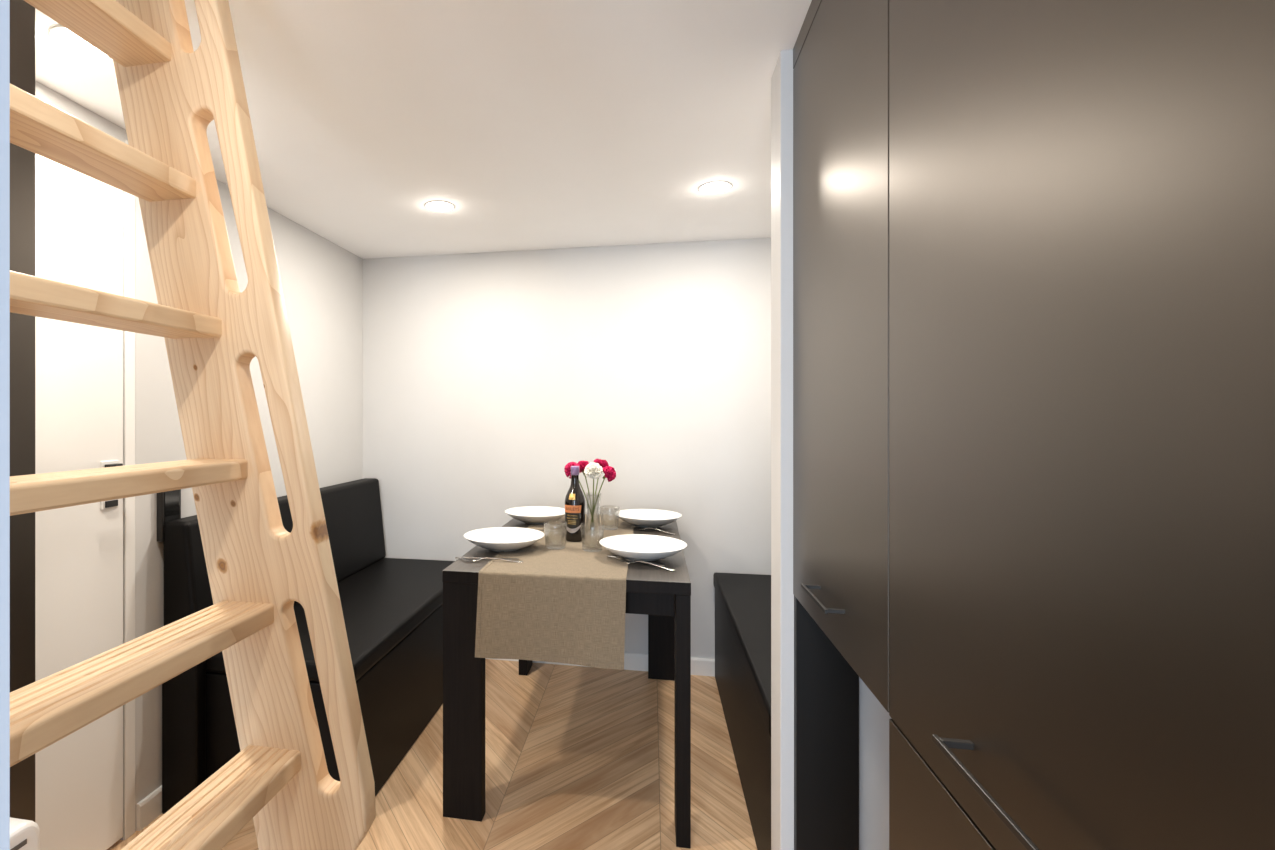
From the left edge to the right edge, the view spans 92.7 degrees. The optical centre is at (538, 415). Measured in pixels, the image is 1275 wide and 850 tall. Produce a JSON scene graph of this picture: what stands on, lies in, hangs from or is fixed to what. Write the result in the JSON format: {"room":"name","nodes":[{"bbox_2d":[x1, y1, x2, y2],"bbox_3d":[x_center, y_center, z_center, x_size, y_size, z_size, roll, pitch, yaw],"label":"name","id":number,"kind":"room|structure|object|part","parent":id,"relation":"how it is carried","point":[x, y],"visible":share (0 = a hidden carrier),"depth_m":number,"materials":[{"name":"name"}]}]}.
{"room":"studio apartment","nodes":[
{"label":"studio apartment","id":0,"kind":"room"},
{"bbox_2d":[35,81,362,839],"bbox_3d":[-1.431,0.198,0.714,0.100,2.045,4.976,0,0,11],"label":"wall","id":1,"kind":"structure","parent":0,"point":[322,281],"depth_m":2.44,"materials":[{"name":"white paint"}]},
{"bbox_2d":[35,154,122,849],"bbox_3d":[-1.259,0.214,1.343,0.096,1.988,0.770,0,0,11],"label":"door","id":2,"kind":"structure","parent":1,"relation":"in","point":[79,216],"depth_m":1.58,"materials":[{"name":"white paint"}]},
{"bbox_3d":[-1.199,0.192,1.678,0.006,0.132,0.056,0,0,11],"label":"handle plate","id":3,"kind":"part","parent":2,"relation":"part of","materials":[{"name":"silver metal"}]},
{"bbox_3d":[-1.193,0.245,1.678,0.005,0.018,0.038,0,0,11],"label":"lock plate","id":4,"kind":"part","parent":2,"relation":"part of","materials":[{"name":"black metal"}]},
{"bbox_3d":[-1.187,0.143,1.677,0.019,0.018,0.042,0,0,11],"label":"handle","id":5,"kind":"part","parent":2,"relation":"part of","materials":[{"name":"black metal"}]},
{"bbox_2d":[125,140,134,839],"bbox_3d":[-1.185,0.212,1.742,0.003,2.015,0.034,0,0,11],"label":"trim","id":6,"kind":"structure","parent":1,"relation":"attached to","point":[129,198],"depth_m":1.74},
{"bbox_2d":[136,785,161,830],"bbox_3d":[-1.046,1.181,2.457,0.013,0.078,1.409,0,0,11],"label":"baseboard","id":7,"kind":"structure","parent":1,"relation":"attached to","point":[148,809],"depth_m":1.80,"materials":[{"name":"white wood"}]},
{"bbox_2d":[157,489,180,541],"bbox_3d":[-1.151,0.274,1.870,0.023,0.223,0.076,0,0,11],"label":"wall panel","id":8,"kind":"object","parent":1,"relation":"attached to","point":[168,502],"visible":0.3,"depth_m":1.85,"materials":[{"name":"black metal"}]},
{"bbox_3d":[-1.140,0.274,1.868,0.002,0.207,0.060,0,0,11],"label":"glass","id":9,"kind":"part","parent":8,"relation":"part of","materials":[{"name":"black glass"}]},
{"bbox_2d":[35,0,811,258],"bbox_3d":[-0.196,-0.865,0.482,2.613,0.080,5.176,0,0,11],"label":"ceiling","id":10,"kind":"structure","parent":0,"point":[544,124],"depth_m":1.64,"materials":[{"name":"white paint"}]},
{"bbox_2d":[49,25,109,58],"bbox_3d":[-1.004,-0.823,1.323,0.117,0.004,0.117,0,0,11],"label":"recessed light","id":11,"kind":"object","parent":10,"relation":"in","point":[62,36],"visible":0.57,"depth_m":1.32,"materials":[{"name":"white"}]},
{"bbox_2d":[425,201,454,211],"bbox_3d":[-0.387,-0.823,2.355,0.117,0.004,0.117,0,0,11],"label":"recessed light","id":12,"kind":"object","parent":10,"relation":"in","point":[441,206],"visible":1,"depth_m":2.35,"materials":[{"name":"white"}]},
{"bbox_2d":[698,181,731,193],"bbox_3d":[0.637,-0.823,2.163,0.117,0.004,0.117,0,0,11],"label":"recessed light","id":13,"kind":"object","parent":10,"relation":"in","point":[714,187],"visible":1,"depth_m":2.15,"materials":[{"name":"white"}]},
{"bbox_2d":[107,659,756,849],"bbox_3d":[-0.196,1.260,0.482,2.613,0.080,5.176,0,0,11],"label":"floor","id":14,"kind":"structure","parent":0,"point":[577,757],"depth_m":2.04,"materials":[{"name":"brown wood"}]},
{"bbox_2d":[0,0,9,849],"bbox_3d":[-0.371,0.198,0.366,0.135,2.044,0.012,0,0,11],"label":"trim","id":15,"kind":"structure","parent":14,"relation":"on","point":[4,4],"depth_m":0.35,"materials":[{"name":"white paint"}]},
{"bbox_2d":[10,0,34,821],"bbox_3d":[-1.175,0.200,0.877,0.334,2.040,0.600,0,0,11],"label":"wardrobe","id":16,"kind":"object","parent":14,"relation":"on","point":[22,14],"visible":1,"depth_m":1.12,"materials":[{"name":"wood"}]},
{"bbox_2d":[10,817,39,849],"bbox_3d":[-0.958,0.962,0.844,0.090,0.517,0.465,0,0,11],"label":"heater","id":17,"kind":"object","parent":14,"relation":"on","point":[24,834],"visible":0.74,"depth_m":1.04,"materials":[{"name":"white plastic"}]},
{"bbox_2d":[11,839,26,849],"bbox_3d":[-0.920,0.824,0.842,0.002,0.188,0.395,0,0,11],"label":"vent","id":18,"kind":"object","parent":17,"relation":"attached to","point":[16,844],"depth_m":1.02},
{"bbox_2d":[10,0,375,849],"bbox_3d":[-0.566,0.205,0.719,0.508,2.041,0.606,0,0,11],"label":"ladder","id":19,"kind":"object","parent":14,"relation":"on","point":[170,92],"visible":0.99,"depth_m":0.96,"materials":[{"name":"brown wood"}]},
{"bbox_2d":[162,478,454,813],"bbox_3d":[-0.731,0.771,2.428,0.616,0.897,1.320,0,0,11],"label":"bench","id":20,"kind":"object","parent":14,"relation":"on","point":[392,608],"visible":0.44,"depth_m":2.03,"materials":[{"name":"black leather"}]},
{"bbox_3d":[-1.090,0.975,1.846,0.124,0.490,0.042,0,0,11],"label":"panel","id":21,"kind":"part","parent":20,"relation":"part of","materials":[{"name":"black wood"}]},
{"bbox_3d":[-0.970,0.528,2.473,0.128,0.411,1.320,0,0,11],"label":"backrest","id":22,"kind":"part","parent":20,"relation":"part of","materials":[{"name":"black leather"}]},
{"bbox_2d":[206,558,454,681],"bbox_3d":[-0.727,0.763,2.447,0.616,0.064,1.282,0,0,11],"label":"seat cushion","id":23,"kind":"object","parent":20,"relation":"on","point":[385,602],"depth_m":2.29,"materials":[{"name":"black leather"}]},
{"bbox_2d":[442,514,690,848],"bbox_3d":[0.174,0.845,2.320,0.735,0.750,1.145,0,0,11],"label":"dining table","id":24,"kind":"object","parent":14,"relation":"on","point":[661,594],"visible":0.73,"depth_m":1.81,"materials":[{"name":"black wood"}]},
{"bbox_3d":[-0.227,0.863,1.835,0.123,0.714,0.042,0,0,11],"label":"leg","id":25,"kind":"part","parent":24,"relation":"part of","materials":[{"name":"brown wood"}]},
{"bbox_2d":[455,557,518,559],"bbox_3d":[-0.166,0.465,1.959,0.214,0.004,0.016,0,0,5],"label":"knife","id":26,"kind":"object","parent":24,"relation":"on","point":[455,557],"visible":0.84,"depth_m":1.96,"materials":[{"name":"silver metal"}]},
{"bbox_3d":[-0.218,0.465,1.965,0.109,0.004,0.013,0,0,5],"label":"handle","id":27,"kind":"part","parent":26,"relation":"part of","materials":[{"name":"silver metal"}]},
{"bbox_3d":[-0.112,0.465,1.954,0.105,0.002,0.015,0,0,3],"label":"blade","id":28,"kind":"part","parent":26,"relation":"part of","materials":[{"name":"silver metal"}]},
{"bbox_2d":[464,527,544,551],"bbox_3d":[-0.121,0.443,2.123,0.286,0.048,0.286,0,0,11],"label":"plate","id":29,"kind":"object","parent":24,"relation":"on","point":[505,539],"visible":1,"depth_m":2.18,"materials":[{"name":"white ceramic"}]},
{"bbox_3d":[-0.061,0.863,2.883,0.042,0.714,0.124,0,0,11],"label":"leg","id":30,"kind":"part","parent":24,"relation":"part of","materials":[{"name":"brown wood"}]},
{"bbox_2d":[475,514,633,669],"bbox_3d":[0.134,0.595,2.304,0.448,0.258,1.131,0,0,11],"label":"table runner","id":31,"kind":"object","parent":24,"relation":"on","point":[565,602],"visible":0.76,"depth_m":1.77,"materials":[{"name":"beige fabric"}]},
{"bbox_2d":[460,557,522,561],"bbox_3d":[-0.150,0.461,1.929,0.204,0.012,0.023,0,0,7],"label":"fork","id":32,"kind":"object","parent":31,"relation":"on","point":[462,558],"visible":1,"depth_m":1.93,"materials":[{"name":"silver metal"}]},
{"bbox_3d":[-0.116,0.461,1.925,0.136,0.012,0.014,0,0,7],"label":"handle","id":33,"kind":"part","parent":32,"relation":"part of","materials":[{"name":"silver metal"}]},
{"bbox_2d":[505,506,564,523],"bbox_3d":[-0.006,0.443,2.647,0.286,0.048,0.286,0,0,11],"label":"plate","id":34,"kind":"object","parent":31,"relation":"on","point":[528,514],"visible":0.94,"depth_m":2.71,"materials":[{"name":"white ceramic"}]},
{"bbox_2d":[565,466,584,541],"bbox_3d":[0.137,0.328,2.256,0.078,0.279,0.080,0,0,11],"label":"bottle","id":35,"kind":"object","parent":31,"relation":"on","point":[574,499],"visible":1,"depth_m":2.23,"materials":[{"name":"glass"}]},
{"bbox_3d":[0.216,0.387,2.376,0.067,0.160,0.067,0,0,11],"label":"vase","id":36,"kind":"object","parent":31,"relation":"on","visible":0},
{"bbox_2d":[564,462,595,530],"bbox_3d":[0.162,0.317,2.357,0.124,0.273,0.069,0,0,11],"label":"carnation","id":37,"kind":"object","parent":36,"relation":"in","point":[567,469],"visible":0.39,"depth_m":2.36,"materials":[{"name":"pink plant"}]},
{"bbox_3d":[0.184,0.339,2.365,0.084,0.228,0.005,0,0,-2],"label":"stem","id":38,"kind":"part","parent":37,"relation":"part of","materials":[{"name":"green plant"}]},
{"bbox_2d":[577,460,593,528],"bbox_3d":[0.190,0.316,2.429,0.084,0.273,0.078,0,0,11],"label":"carnation","id":39,"kind":"object","parent":36,"relation":"in","point":[583,464],"visible":0.7,"depth_m":2.42,"materials":[{"name":"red plant"}]},
{"bbox_3d":[0.204,0.340,2.409,0.005,0.226,0.063,0,0,-38],"label":"stem","id":40,"kind":"part","parent":39,"relation":"part of","materials":[{"name":"green plant"}]},
{"bbox_2d":[584,462,602,530],"bbox_3d":[0.214,0.316,2.331,0.074,0.273,0.074,0,0,11],"label":"carnation","id":41,"kind":"object","parent":36,"relation":"in","point":[593,470],"visible":1,"depth_m":2.32,"materials":[{"name":"white plant"}]},
{"bbox_3d":[0.215,0.341,2.352,0.005,0.223,0.029,0,0,-6],"label":"stem","id":42,"kind":"part","parent":41,"relation":"part of","materials":[{"name":"green plant"}]},
{"bbox_2d":[591,458,608,529],"bbox_3d":[0.249,0.312,2.416,0.069,0.282,0.072,0,0,11],"label":"carnation","id":43,"kind":"object","parent":36,"relation":"in","point":[602,463],"visible":0.39,"depth_m":2.40,"materials":[{"name":"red plant"}]},
{"bbox_3d":[0.229,0.336,2.401,0.048,0.234,0.005,0,0,-37],"label":"stem","id":44,"kind":"part","parent":43,"relation":"part of","materials":[{"name":"green plant"}]},
{"bbox_2d":[589,466,615,529],"bbox_3d":[0.251,0.324,2.352,0.107,0.259,0.064,0,0,11],"label":"carnation","id":45,"kind":"object","parent":36,"relation":"in","point":[610,473],"visible":1,"depth_m":2.33,"materials":[{"name":"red plant"}]},
{"bbox_3d":[0.234,0.344,2.365,0.069,0.218,0.005,0,0,24],"label":"stem","id":46,"kind":"part","parent":45,"relation":"part of","materials":[{"name":"green plant"}]},
{"bbox_2d":[607,556,664,566],"bbox_3d":[0.311,0.465,1.929,0.214,0.004,0.016,0,0,40],"label":"knife","id":47,"kind":"object","parent":24,"relation":"on","point":[607,556],"visible":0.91,"depth_m":1.92,"materials":[{"name":"silver metal"}]},
{"bbox_3d":[0.270,0.465,1.965,0.105,0.002,0.015,0,0,39],"label":"blade","id":48,"kind":"part","parent":47,"relation":"part of","materials":[{"name":"silver metal"}]},
{"bbox_3d":[0.350,0.465,1.894,0.109,0.004,0.013,0,0,40],"label":"handle","id":49,"kind":"part","parent":47,"relation":"part of","materials":[{"name":"silver metal"}]},
{"bbox_2d":[599,534,686,560],"bbox_3d":[0.345,0.443,1.984,0.286,0.048,0.286,0,0,11],"label":"plate","id":50,"kind":"object","parent":24,"relation":"on","point":[643,547],"visible":1,"depth_m":2.04,"materials":[{"name":"white ceramic"}]},
{"bbox_2d":[616,557,674,570],"bbox_3d":[0.336,0.461,1.877,0.204,0.012,0.023,0,0,40],"label":"fork","id":51,"kind":"object","parent":24,"relation":"on","point":[618,558],"visible":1,"depth_m":1.88,"materials":[{"name":"silver metal"}]},
{"bbox_3d":[0.361,0.461,1.855,0.136,0.012,0.014,0,0,40],"label":"handle","id":52,"kind":"part","parent":51,"relation":"part of","materials":[{"name":"silver metal"}]},
{"bbox_2d":[614,509,681,527],"bbox_3d":[0.467,0.443,2.566,0.286,0.048,0.286,0,0,11],"label":"plate","id":53,"kind":"object","parent":24,"relation":"on","point":[647,518],"visible":1,"depth_m":2.62,"materials":[{"name":"white ceramic"}]},
{"bbox_2d":[631,526,674,533],"bbox_3d":[0.467,0.461,2.436,0.204,0.012,0.023,0,0,43],"label":"fork","id":54,"kind":"object","parent":24,"relation":"on","point":[631,526],"visible":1,"depth_m":2.44,"materials":[{"name":"silver metal"}]},
{"bbox_3d":[0.574,0.863,2.796,0.123,0.714,0.043,0,0,11],"label":"leg","id":55,"kind":"part","parent":24,"relation":"part of","materials":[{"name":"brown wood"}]},
{"bbox_3d":[0.421,0.863,1.755,0.040,0.714,0.123,0,0,11],"label":"leg","id":56,"kind":"part","parent":24,"relation":"part of","materials":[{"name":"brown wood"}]},
{"bbox_2d":[713,572,770,849],"bbox_3d":[1.003,0.771,2.081,0.632,0.897,1.362,0,0,11],"label":"bench","id":57,"kind":"object","parent":14,"relation":"on","point":[742,601],"visible":0.22,"depth_m":1.98,"materials":[{"name":"black wood"}]},
{"bbox_2d":[713,572,770,736],"bbox_3d":[1.003,0.762,2.081,0.632,0.066,1.362,0,0,11],"label":"seat cushion","id":58,"kind":"object","parent":57,"relation":"on","point":[744,600],"depth_m":2.13,"materials":[{"name":"black leather"}]},
{"bbox_2d":[794,596,858,849],"bbox_3d":[0.634,0.810,1.323,0.128,0.820,0.024,0,0,11],"label":"panel","id":59,"kind":"object","parent":14,"relation":"on","point":[826,686],"visible":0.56,"depth_m":1.31,"materials":[{"name":"black wood"}]},
{"bbox_2d":[889,0,1274,849],"bbox_3d":[0.700,0.202,0.472,0.640,1.976,0.566,0,0,11],"label":"tall cabinet","id":60,"kind":"object","parent":14,"relation":"on","point":[1082,192],"visible":1,"depth_m":0.45,"materials":[{"name":"black metal"}]},
{"bbox_2d":[793,0,821,68],"bbox_3d":[0.477,-0.801,0.795,0.018,0.045,1.118,0,0,11],"label":"filler panel","id":61,"kind":"object","parent":60,"relation":"attached to","point":[814,6],"visible":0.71,"depth_m":1.24,"materials":[{"name":"brown wood"}]},
{"bbox_3d":[0.426,0.796,0.524,0.019,0.784,0.564,0,0,11],"label":"drawer","id":62,"kind":"part","parent":60,"relation":"part of","materials":[{"name":"brown wood"}]},
{"bbox_3d":[0.417,0.327,0.599,0.029,0.007,0.007,0,0,11],"label":"handle post","id":63,"kind":"part","parent":60,"relation":"part of","materials":[{"name":"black metal"}]},
{"bbox_3d":[0.384,0.327,0.512,0.004,0.007,0.200,0,0,11],"label":"handle","id":64,"kind":"part","parent":60,"relation":"part of","materials":[{"name":"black metal"}]},
{"bbox_2d":[363,238,770,658],"bbox_3d":[0.272,0.198,2.977,2.613,2.045,0.100,0,0,11],"label":"wall","id":65,"kind":"structure","parent":0,"point":[486,375],"depth_m":2.94,"materials":[{"name":"white paint"}]},
{"bbox_2d":[485,652,714,676],"bbox_3d":[0.269,1.181,2.920,2.399,0.078,0.013,0,0,11],"label":"baseboard","id":66,"kind":"structure","parent":65,"relation":"attached to","point":[632,661],"depth_m":2.87,"materials":[{"name":"white wood"}]},
{"bbox_2d":[771,64,776,849],"bbox_3d":[0.875,0.198,1.373,0.636,2.044,0.068,0,0,11],"label":"wall partition","id":67,"kind":"structure","parent":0,"point":[774,76],"depth_m":1.44,"materials":[{"name":"white paint"}]},
{"bbox_2d":[777,49,891,849],"bbox_3d":[0.863,0.198,1.316,0.637,2.044,0.045,0,0,11],"label":"wall","id":68,"kind":"structure","parent":67,"relation":"attached to","point":[874,718],"depth_m":1.35,"materials":[{"name":"white paint"}]},
{"bbox_3d":[1.256,0.197,1.405,0.100,2.045,2.626,0,0,11],"label":"wall","id":69,"kind":"structure","parent":0,"visible":0},
{"bbox_2d":[793,0,888,712],"bbox_3d":[0.803,-0.194,1.023,0.640,1.185,0.550,0,0,11],"label":"upper cabinet","id":70,"kind":"object","parent":69,"relation":"attached to","point":[841,70],"visible":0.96,"depth_m":1.00,"materials":[{"name":"black metal"}]},
{"bbox_3d":[0.517,0.322,1.131,0.029,0.007,0.007,0,0,11],"label":"handle post","id":71,"kind":"part","parent":70,"relation":"part of","materials":[{"name":"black metal"}]},
{"bbox_3d":[0.488,0.322,1.064,0.004,0.007,0.160,0,0,11],"label":"handle","id":72,"kind":"part","parent":70,"relation":"part of","materials":[{"name":"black metal"}]},
{"bbox_3d":[0.491,0.322,0.991,0.029,0.007,0.007,0,0,11],"label":"handle post","id":73,"kind":"part","parent":70,"relation":"part of","materials":[{"name":"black metal"}]}
]}

